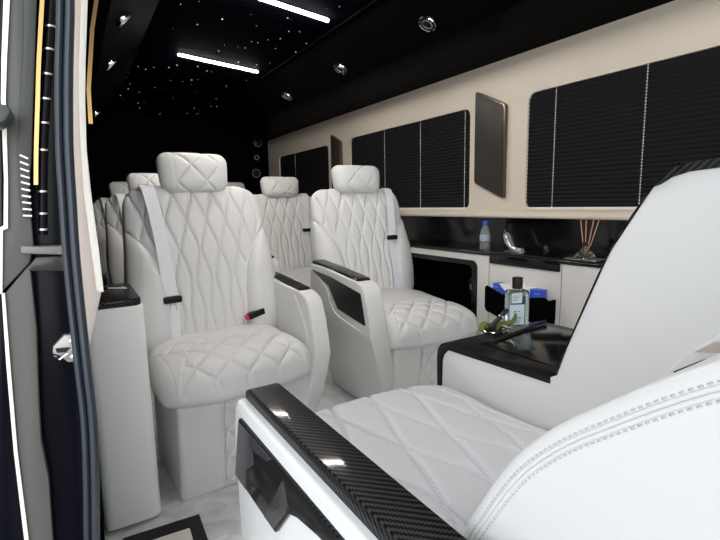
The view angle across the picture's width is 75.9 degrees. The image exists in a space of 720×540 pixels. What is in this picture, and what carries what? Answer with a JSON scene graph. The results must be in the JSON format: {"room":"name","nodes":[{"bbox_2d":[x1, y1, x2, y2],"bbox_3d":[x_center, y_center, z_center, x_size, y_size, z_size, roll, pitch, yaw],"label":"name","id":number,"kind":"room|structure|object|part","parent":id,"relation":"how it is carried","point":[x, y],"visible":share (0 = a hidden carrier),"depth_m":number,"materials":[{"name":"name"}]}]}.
{"room":"vehicle interior","nodes":[
{"label":"vehicle interior","id":0,"kind":"room"},
{"bbox_2d":[35,0,104,539],"bbox_3d":[-1.808,-0.303,2.835,0.050,2.020,3.850,-6,10,-31],"label":"wall","id":1,"kind":"structure","parent":0,"point":[102,537],"depth_m":1.34,"materials":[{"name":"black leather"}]},
{"bbox_2d":[0,0,53,539],"bbox_3d":[-0.851,-0.079,1.225,0.250,2.000,1.220,-6,10,-31],"label":"sliding door","id":2,"kind":"structure","parent":1,"relation":"in","point":[25,495],"depth_m":0.77,"materials":[{"name":"grey metal"}]},
{"bbox_3d":[-0.553,-0.231,0.704,0.040,0.034,0.060,-6,10,-31],"label":"handle","id":3,"kind":"part","parent":2,"relation":"part of","materials":[{"name":"grey"}]},
{"bbox_3d":[-0.559,-0.494,0.739,0.126,1.052,0.055,-6,10,-31],"label":"trim","id":4,"kind":"part","parent":2,"relation":"part of","materials":[{"name":"grey plastic"}]},
{"bbox_2d":[17,0,36,216],"bbox_3d":[-0.517,-0.553,0.724,0.118,0.932,0.012,-6,10,-31],"label":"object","id":5,"kind":"object","parent":2,"relation":"attached to","point":[26,9],"depth_m":0.74,"materials":[{"name":"grey plastic"}]},
{"bbox_3d":[-0.580,0.480,0.855,0.060,0.988,0.055,-6,10,-31],"label":"trim","id":6,"kind":"part","parent":2,"relation":"part of","materials":[{"name":"grey plastic"}]},
{"bbox_2d":[34,0,44,184],"bbox_3d":[-0.521,-0.357,0.754,0.061,0.429,0.004,-6,10,-31],"label":"strip","id":7,"kind":"object","parent":1,"relation":"attached to","point":[41,8],"visible":1,"depth_m":0.76,"materials":[{"name":"yellow"}]},
{"bbox_2d":[21,245,63,270],"bbox_3d":[-0.534,-0.020,0.785,0.063,0.048,0.040,-6,10,-31],"label":"door stop","id":8,"kind":"object","parent":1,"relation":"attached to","point":[54,262],"visible":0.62,"depth_m":0.78,"materials":[{"name":"grey metal"}]},
{"bbox_2d":[37,0,55,234],"bbox_3d":[-0.519,-0.342,0.770,0.085,0.564,0.016,-6,10,-31],"label":"rail","id":9,"kind":"object","parent":1,"relation":"attached to","point":[48,49],"visible":1,"depth_m":0.77,"materials":[{"name":"black metal"}]},
{"bbox_2d":[28,0,83,539],"bbox_3d":[-0.632,-0.066,1.029,0.185,2.020,0.485,-6,10,-31],"label":"trim","id":10,"kind":"structure","parent":1,"relation":"attached to","point":[57,381],"depth_m":0.83,"materials":[{"name":"black paint"}]},
{"bbox_2d":[53,333,72,361],"bbox_3d":[-0.522,0.142,0.820,0.040,0.052,0.032,-6,10,-31],"label":"lock striker","id":11,"kind":"object","parent":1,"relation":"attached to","point":[62,347],"visible":0.58,"depth_m":0.82,"materials":[{"name":"silver metal"}]},
{"bbox_2d":[73,0,100,344],"bbox_3d":[-0.592,-0.069,1.045,0.159,2.020,0.600,-6,10,-31],"label":"trim","id":12,"kind":"structure","parent":1,"relation":"attached to","point":[91,295],"depth_m":0.77,"materials":[{"name":"beige plastic"}]},
{"bbox_2d":[86,0,98,123],"bbox_3d":[-0.721,-0.576,1.254,0.058,0.350,0.004,-6,10,-31],"label":"strip","id":13,"kind":"object","parent":1,"relation":"attached to","point":[95,6],"visible":1,"depth_m":1.25,"materials":[{"name":"brown"}]},
{"bbox_2d":[85,0,158,137],"bbox_3d":[-1.616,-1.167,2.841,0.440,0.320,3.850,-6,10,-31],"label":"ceiling panel","id":14,"kind":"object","parent":1,"relation":"attached to","point":[111,42],"depth_m":2.12,"materials":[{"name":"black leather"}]},
{"bbox_2d":[86,112,268,202],"bbox_3d":[-1.907,-0.621,5.049,2.150,2.020,0.050,-6,10,-31],"label":"wall","id":15,"kind":"structure","parent":0,"point":[123,144],"depth_m":4.79,"materials":[{"name":"black leather"}]},
{"bbox_2d":[105,59,115,69],"bbox_3d":[-1.236,-1.016,2.286,0.054,0.058,0.069,-7,10,-36],"label":"air vent","id":16,"kind":"object","parent":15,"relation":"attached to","point":[111,63],"visible":1,"depth_m":2.26,"materials":[{"name":"silver metal"}]},
{"bbox_2d":[115,12,129,27],"bbox_3d":[-0.897,-0.945,1.748,0.054,0.058,0.069,-7,10,-36],"label":"air vent","id":17,"kind":"object","parent":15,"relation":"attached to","point":[126,16],"visible":1,"depth_m":1.73,"materials":[{"name":"silver metal"}]},
{"bbox_2d":[252,169,260,177],"bbox_3d":[-1.209,-1.128,5.385,0.100,0.100,0.012,-6,10,-31],"label":"speaker","id":18,"kind":"object","parent":15,"relation":"attached to","point":[256,173],"visible":1,"depth_m":5.38},
{"bbox_2d":[253,139,261,146],"bbox_3d":[-1.186,-1.478,5.354,0.100,0.100,0.012,-6,10,-31],"label":"speaker","id":19,"kind":"object","parent":15,"relation":"attached to","point":[257,142],"visible":0.99,"depth_m":5.35},
{"bbox_2d":[201,0,382,119],"bbox_3d":[0.141,-1.245,2.065,0.025,0.012,7.000,-6,10,-31],"label":"trim","id":20,"kind":"structure","parent":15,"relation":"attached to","point":[373,3],"depth_m":2.78,"materials":[{"name":"plastic"}]},
{"bbox_2d":[100,366,355,539],"bbox_3d":[-0.055,0.795,2.270,2.170,0.060,7.100,-6,10,-31],"label":"floor","id":21,"kind":"structure","parent":0,"point":[218,510],"depth_m":1.68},
{"bbox_2d":[93,182,128,284],"bbox_3d":[-1.964,-0.130,4.128,0.693,1.314,0.710,-7,10,-34],"label":"seat","id":22,"kind":"object","parent":21,"relation":"on","point":[114,187],"visible":0.11,"depth_m":4.05,"materials":[{"name":"white leather"}]},
{"bbox_3d":[-2.069,-0.297,4.219,0.656,0.722,0.287,-7,10,-34],"label":"backrest","id":23,"kind":"part","parent":22,"relation":"part of","materials":[{"name":"beige leather"}]},
{"bbox_2d":[102,273,109,284],"bbox_3d":[-1.923,0.094,4.075,0.592,0.225,0.530,-7,10,-34],"label":"cushion","id":24,"kind":"object","parent":22,"relation":"on","point":[105,278],"depth_m":3.90,"materials":[{"name":"beige leather"}]},
{"bbox_2d":[90,283,160,530],"bbox_3d":[-0.870,0.450,1.670,0.176,0.796,0.370,-6,10,-31],"label":"armrest","id":25,"kind":"object","parent":21,"relation":"on","point":[128,469],"visible":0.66,"depth_m":1.52,"materials":[{"name":"white leather"}]},
{"bbox_3d":[-0.867,0.065,1.613,0.094,0.019,0.031,-4,9,-17],"label":"handle","id":26,"kind":"part","parent":25,"relation":"part of","materials":[{"name":"silver metal"}]},
{"bbox_2d":[105,173,160,283],"bbox_3d":[-1.302,0.000,3.134,0.693,1.314,0.710,-7,10,-34],"label":"seat","id":27,"kind":"object","parent":21,"relation":"on","point":[114,252],"visible":0.15,"depth_m":3.05,"materials":[{"name":"white leather"}]},
{"bbox_3d":[-1.408,-0.167,3.226,0.656,0.722,0.287,-7,10,-34],"label":"backrest","id":28,"kind":"part","parent":27,"relation":"part of","materials":[{"name":"beige leather"}]},
{"bbox_2d":[123,514,207,539],"bbox_3d":[-0.570,0.895,1.400,0.250,0.010,0.420,-6,10,-31],"label":"mat","id":29,"kind":"object","parent":21,"relation":"on","point":[190,528],"visible":1,"depth_m":1.54,"materials":[{"name":"black"}]},
{"bbox_2d":[122,152,330,500],"bbox_3d":[-0.595,0.153,1.983,0.693,1.314,0.710,-7,10,-34],"label":"seat","id":30,"kind":"object","parent":21,"relation":"on","point":[221,323],"visible":0.84,"depth_m":1.92,"materials":[{"name":"white leather"}]},
{"bbox_3d":[-0.700,-0.015,2.074,0.656,0.722,0.287,-7,10,-34],"label":"backrest","id":31,"kind":"part","parent":30,"relation":"part of","materials":[{"name":"beige leather"}]},
{"bbox_2d":[147,323,310,408],"bbox_3d":[-0.554,0.377,1.930,0.592,0.225,0.530,-7,10,-34],"label":"cushion","id":32,"kind":"object","parent":30,"relation":"on","point":[212,366],"depth_m":1.75,"materials":[{"name":"beige leather"}]},
{"bbox_2d":[226,182,244,188],"bbox_3d":[-1.157,-0.209,4.566,0.693,1.314,0.710,-7,10,-34],"label":"seat","id":33,"kind":"object","parent":21,"relation":"on","point":[236,184],"visible":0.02,"depth_m":4.64,"materials":[{"name":"white leather"}]},
{"bbox_2d":[254,177,311,288],"bbox_3d":[-0.507,-0.091,3.655,0.763,1.315,0.934,-6,9,-29],"label":"seat","id":34,"kind":"object","parent":21,"relation":"on","point":[284,212],"visible":0.41,"depth_m":3.87,"materials":[{"name":"white leather"}]},
{"bbox_3d":[-0.639,-0.283,3.921,0.689,0.722,0.287,-6,9,-29],"label":"backrest","id":35,"kind":"part","parent":34,"relation":"part of","materials":[{"name":"beige leather"}]},
{"bbox_2d":[281,267,310,288],"bbox_3d":[-0.443,0.123,3.650,0.592,0.231,0.800,-6,9,-29],"label":"cushion","id":36,"kind":"object","parent":34,"relation":"on","point":[302,275],"depth_m":3.57,"materials":[{"name":"beige leather"}]},
{"bbox_2d":[309,165,477,398],"bbox_3d":[0.147,0.043,2.634,0.763,1.315,0.934,-6,9,-29],"label":"seat","id":37,"kind":"object","parent":21,"relation":"on","point":[385,334],"visible":0.84,"depth_m":2.49,"materials":[{"name":"white leather"}]},
{"bbox_3d":[0.016,-0.148,2.900,0.689,0.722,0.287,-6,9,-29],"label":"backrest","id":38,"kind":"part","parent":37,"relation":"part of","materials":[{"name":"beige leather"}]},
{"bbox_2d":[381,288,477,349],"bbox_3d":[0.212,0.258,2.629,0.592,0.231,0.800,-6,9,-29],"label":"cushion","id":39,"kind":"object","parent":37,"relation":"on","point":[414,319],"depth_m":2.32,"materials":[{"name":"beige leather"}]},
{"bbox_2d":[235,354,719,539],"bbox_3d":[0.285,0.440,0.764,0.686,1.061,1.285,-6,10,-31],"label":"seat","id":40,"kind":"object","parent":21,"relation":"on","point":[422,462],"visible":1,"depth_m":0.58,"materials":[{"name":"beige leather"}]},
{"bbox_3d":[-0.214,0.390,0.911,0.004,0.148,0.232,-6,10,-31],"label":"gloss plate","id":41,"kind":"part","parent":40,"relation":"part of","materials":[{"name":"grey plastic"}]},
{"bbox_3d":[-0.149,0.406,0.808,0.004,0.125,0.118,-6,10,-31],"label":"gloss plate","id":42,"kind":"part","parent":40,"relation":"part of","materials":[{"name":"grey plastic"}]},
{"bbox_2d":[315,385,547,534],"bbox_3d":[0.141,0.459,1.089,0.596,0.177,0.590,-6,10,-31],"label":"cushion","id":43,"kind":"object","parent":40,"relation":"on","point":[445,446],"depth_m":1.04,"materials":[{"name":"beige leather"}]},
{"bbox_3d":[0.486,0.299,0.496,0.533,0.715,0.654,-6,10,-31],"label":"backrest","id":44,"kind":"part","parent":40,"relation":"part of","materials":[{"name":"white leather"}]},
{"bbox_2d":[409,240,604,335],"bbox_3d":[1.047,0.364,2.045,0.253,0.813,3.450,-6,10,-31],"label":"base cabinet","id":45,"kind":"object","parent":21,"relation":"on","point":[464,275],"visible":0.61,"depth_m":2.39,"materials":[{"name":"white wood"}]},
{"bbox_3d":[0.397,0.079,2.948,0.012,0.365,0.940,-6,10,-31],"label":"niche frame","id":46,"kind":"part","parent":45,"relation":"part of","materials":[{"name":"black"}]},
{"bbox_3d":[0.681,0.100,2.749,0.017,0.090,0.080,-6,10,-31],"label":"socket plate","id":47,"kind":"part","parent":45,"relation":"part of","materials":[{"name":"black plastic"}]},
{"bbox_2d":[480,221,489,248],"bbox_3d":[0.698,-0.195,2.578,0.057,0.156,0.057,-6,10,-31],"label":"water bottle","id":48,"kind":"object","parent":45,"relation":"on","point":[484,233],"visible":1,"depth_m":2.56,"materials":[{"name":"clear plastic"}]},
{"bbox_2d":[409,240,604,267],"bbox_3d":[1.067,-0.029,2.006,0.187,0.023,3.450,-6,10,-31],"label":"shelf","id":49,"kind":"object","parent":45,"relation":"attached to","point":[556,260],"depth_m":2.37,"materials":[{"name":"black"}]},
{"bbox_2d":[503,229,525,252],"bbox_3d":[0.803,-0.153,2.415,0.051,0.120,0.135,-6,10,-31],"label":"ornament","id":50,"kind":"object","parent":45,"relation":"on","point":[508,240],"visible":1,"depth_m":2.42,"materials":[{"name":"silver metal"}]},
{"bbox_2d":[493,281,546,297],"bbox_3d":[0.781,0.138,2.273,0.057,0.172,0.285,-6,10,-31],"label":"tissue box","id":51,"kind":"object","parent":45,"relation":"in","point":[534,292],"visible":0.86,"depth_m":2.21,"materials":[{"name":"blue cardboard"}]},
{"bbox_3d":[0.777,0.097,2.272,0.057,0.042,0.184,-6,10,-31],"label":"white panel","id":52,"kind":"part","parent":51,"relation":"part of","materials":[{"name":"white paper"}]},
{"bbox_3d":[0.799,-0.037,2.273,0.012,0.048,0.415,-6,10,-31],"label":"drawer","id":53,"kind":"part","parent":45,"relation":"part of","materials":[{"name":"black"}]},
{"bbox_2d":[566,217,604,260],"bbox_3d":[1.009,-0.141,2.062,0.100,0.186,0.150,-6,10,-31],"label":"reed diffuser","id":54,"kind":"object","parent":45,"relation":"on","point":[585,253],"visible":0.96,"depth_m":2.05,"materials":[{"name":"clear glass"}]},
{"bbox_2d":[574,246,596,259],"bbox_3d":[1.010,-0.082,2.071,0.094,0.064,0.094,-6,10,-31],"label":"vase","id":55,"kind":"object","parent":54,"relation":"on","point":[585,253],"depth_m":2.05,"materials":[{"name":"clear glass"}]},
{"bbox_2d":[437,157,719,430],"bbox_3d":[0.860,0.358,0.945,0.470,1.147,1.599,-6,10,-31],"label":"console","id":56,"kind":"object","parent":21,"relation":"on","point":[650,313],"visible":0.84,"depth_m":0.96,"materials":[{"name":"white"}]},
{"bbox_2d":[479,321,490,331],"bbox_3d":[0.424,0.189,1.560,0.067,0.027,0.027,-9,11,-42],"label":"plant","id":57,"kind":"object","parent":56,"relation":"on","point":[482,325],"visible":0.77,"depth_m":1.55,"materials":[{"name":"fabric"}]},
{"bbox_2d":[481,325,508,334],"bbox_3d":[0.451,0.202,1.554,0.096,0.009,0.096,-6,10,-31],"label":"tray","id":58,"kind":"object","parent":56,"relation":"on","point":[502,330],"depth_m":1.54,"materials":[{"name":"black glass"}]},
{"bbox_2d":[488,308,508,328],"bbox_3d":[0.466,0.164,1.552,0.079,0.065,0.022,-5,9,-23],"label":"pen","id":59,"kind":"object","parent":56,"relation":"in","point":[505,311],"visible":1,"depth_m":1.54,"materials":[{"name":"black plastic"}]},
{"bbox_2d":[437,321,572,385],"bbox_3d":[0.564,0.314,1.431,0.457,0.188,0.459,-6,10,-31],"label":"tray","id":60,"kind":"object","parent":56,"relation":"on","point":[530,355],"depth_m":1.37,"materials":[{"name":"black plastic"}]},
{"bbox_2d":[495,313,516,329],"bbox_3d":[0.489,0.171,1.549,0.067,0.058,0.027,-1,8,3],"label":"strap","id":61,"kind":"object","parent":56,"relation":"on","point":[513,320],"visible":0.99,"depth_m":1.54,"materials":[{"name":"fabric"}]},
{"bbox_2d":[504,276,528,326],"bbox_3d":[0.543,0.109,1.598,0.075,0.170,0.043,-2,8,-4],"label":"lotion bottle","id":62,"kind":"object","parent":56,"relation":"on","point":[517,298],"visible":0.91,"depth_m":1.58,"materials":[{"name":"clear glass"}]},
{"bbox_3d":[0.791,0.076,0.621,0.038,0.488,1.149,-6,10,-31],"label":"wing edge trim","id":63,"kind":"part","parent":56,"relation":"part of","materials":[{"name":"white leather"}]},
{"bbox_2d":[111,0,372,118],"bbox_3d":[-0.096,-1.263,1.973,2.170,0.060,7.100,-6,10,-31],"label":"ceiling","id":64,"kind":"structure","parent":0,"point":[260,35],"depth_m":2.76,"materials":[{"name":"black"}]},
{"bbox_2d":[79,0,103,291],"bbox_3d":[-0.414,-0.502,0.732,0.109,1.080,0.020,-6,10,-31],"label":"trim","id":65,"kind":"structure","parent":64,"relation":"attached to","point":[84,3],"depth_m":0.74,"materials":[{"name":"beige plastic"}]},
{"bbox_2d":[54,0,99,539],"bbox_3d":[-0.420,-0.028,0.739,0.160,2.021,0.024,-6,10,-31],"label":"weatherstrip","id":66,"kind":"object","parent":65,"relation":"attached to","point":[65,9],"visible":1,"depth_m":0.71,"materials":[{"name":"grey rubber"}]},
{"bbox_2d":[176,52,259,72],"bbox_3d":[-0.922,-1.365,3.053,0.032,0.016,0.587,7,11,44],"label":"recessed light","id":67,"kind":"object","parent":64,"relation":"in","point":[177,53],"visible":1,"depth_m":3.02,"materials":[{"name":"white plastic"}]},
{"bbox_2d":[261,0,330,21],"bbox_3d":[-0.385,-1.247,2.163,0.623,0.016,0.033,-9,11,-43],"label":"recessed light","id":68,"kind":"object","parent":64,"relation":"in","point":[275,2],"visible":1,"depth_m":2.23,"materials":[{"name":"white plastic"}]},
{"bbox_2d":[268,0,719,257],"bbox_3d":[0.809,-0.262,2.615,0.050,1.900,7.000,-6,10,-31],"label":"wall","id":69,"kind":"structure","parent":0,"point":[677,28],"depth_m":2.43,"materials":[{"name":"beige leather"}]},
{"bbox_2d":[281,92,292,100],"bbox_3d":[-0.566,-1.345,3.581,0.082,0.055,0.091,-7,10,-37],"label":"air vent","id":70,"kind":"object","parent":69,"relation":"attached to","point":[286,96],"visible":1,"depth_m":3.57,"materials":[{"name":"silver metal"}]},
{"bbox_2d":[280,146,328,196],"bbox_3d":[-0.584,-0.930,4.736,0.024,0.590,1.194,-6,10,-31],"label":"window blind","id":71,"kind":"object","parent":69,"relation":"attached to","point":[310,168],"visible":0.45,"depth_m":4.61,"materials":[{"name":"black fabric"}]},
{"bbox_2d":[331,135,342,188],"bbox_3d":[-0.204,-0.898,4.076,0.028,0.587,0.170,-6,10,-31],"label":"panel","id":72,"kind":"object","parent":69,"relation":"attached to","point":[336,144],"visible":0.48,"depth_m":4.03,"materials":[{"name":"brown metal"}]},
{"bbox_3d":[-0.202,-0.898,4.077,0.023,0.587,0.170,-6,10,-31],"label":"edge frame","id":73,"kind":"part","parent":72,"relation":"part of","materials":[{"name":"brown metal"}]},
{"bbox_2d":[334,63,346,73],"bbox_3d":[-0.120,-1.251,2.874,0.082,0.055,0.091,-7,10,-37],"label":"air vent","id":74,"kind":"object","parent":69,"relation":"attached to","point":[338,67],"visible":1,"depth_m":2.87,"materials":[{"name":"silver metal"}]},
{"bbox_2d":[351,110,469,208],"bbox_3d":[0.298,-0.736,3.337,0.024,0.610,1.404,-6,10,-31],"label":"window blind","id":75,"kind":"object","parent":69,"relation":"attached to","point":[425,164],"visible":0.91,"depth_m":3.12,"materials":[{"name":"black fabric"}]},
{"bbox_3d":[0.411,-0.714,3.141,0.007,0.579,0.006,3,9,28],"label":"beaded cord","id":76,"kind":"part","parent":75,"relation":"part of","materials":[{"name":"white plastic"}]},
{"bbox_3d":[0.300,-0.448,3.376,0.008,0.014,1.364,-6,10,-31],"label":"rail","id":77,"kind":"part","parent":75,"relation":"part of","materials":[{"name":"beige plastic"}]},
{"bbox_3d":[0.632,-0.668,2.790,0.007,0.579,0.006,3,9,28],"label":"beaded cord","id":78,"kind":"part","parent":75,"relation":"part of","materials":[{"name":"white plastic"}]},
{"bbox_2d":[418,15,436,31],"bbox_3d":[0.319,-1.159,2.176,0.082,0.055,0.091,-7,10,-37],"label":"air vent","id":79,"kind":"object","parent":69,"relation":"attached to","point":[427,23],"visible":1,"depth_m":2.17,"materials":[{"name":"silver metal"}]},
{"bbox_2d":[205,0,674,140],"bbox_3d":[0.476,-1.191,2.283,0.750,0.194,7.000,-6,10,-31],"label":"ceiling panel","id":80,"kind":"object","parent":69,"relation":"attached to","point":[385,52],"depth_m":2.50,"materials":[{"name":"black"}]},
{"bbox_2d":[474,92,507,197],"bbox_3d":[0.730,-0.706,2.592,0.028,0.600,0.220,-6,10,-31],"label":"panel","id":81,"kind":"object","parent":69,"relation":"attached to","point":[491,114],"visible":1,"depth_m":2.57,"materials":[{"name":"brown metal"}]},
{"bbox_2d":[400,210,634,219],"bbox_3d":[0.770,-0.315,2.584,0.040,0.044,7.000,-6,10,-31],"label":"trim","id":82,"kind":"structure","parent":69,"relation":"attached to","point":[536,214],"depth_m":2.38,"materials":[{"name":"beige leather"}]},
{"bbox_2d":[526,47,719,209],"bbox_3d":[1.237,-0.539,1.847,0.024,0.610,1.379,-6,10,-31],"label":"window blind","id":83,"kind":"object","parent":69,"relation":"attached to","point":[602,142],"visible":0.98,"depth_m":2.01,"materials":[{"name":"black fabric"}]},
{"bbox_3d":[0.956,-0.600,2.276,0.007,0.579,0.006,3,9,28],"label":"beaded cord","id":84,"kind":"part","parent":83,"relation":"part of","materials":[{"name":"white plastic"}]},
{"bbox_3d":[1.239,-0.252,1.886,0.008,0.014,1.339,-6,10,-31],"label":"rail","id":85,"kind":"part","parent":83,"relation":"part of","materials":[{"name":"beige"}]},
{"bbox_3d":[1.179,-0.553,1.922,0.006,0.579,0.007,-1,8,-2],"label":"beaded cord","id":86,"kind":"part","parent":83,"relation":"part of","materials":[{"name":"white plastic"}]}
]}

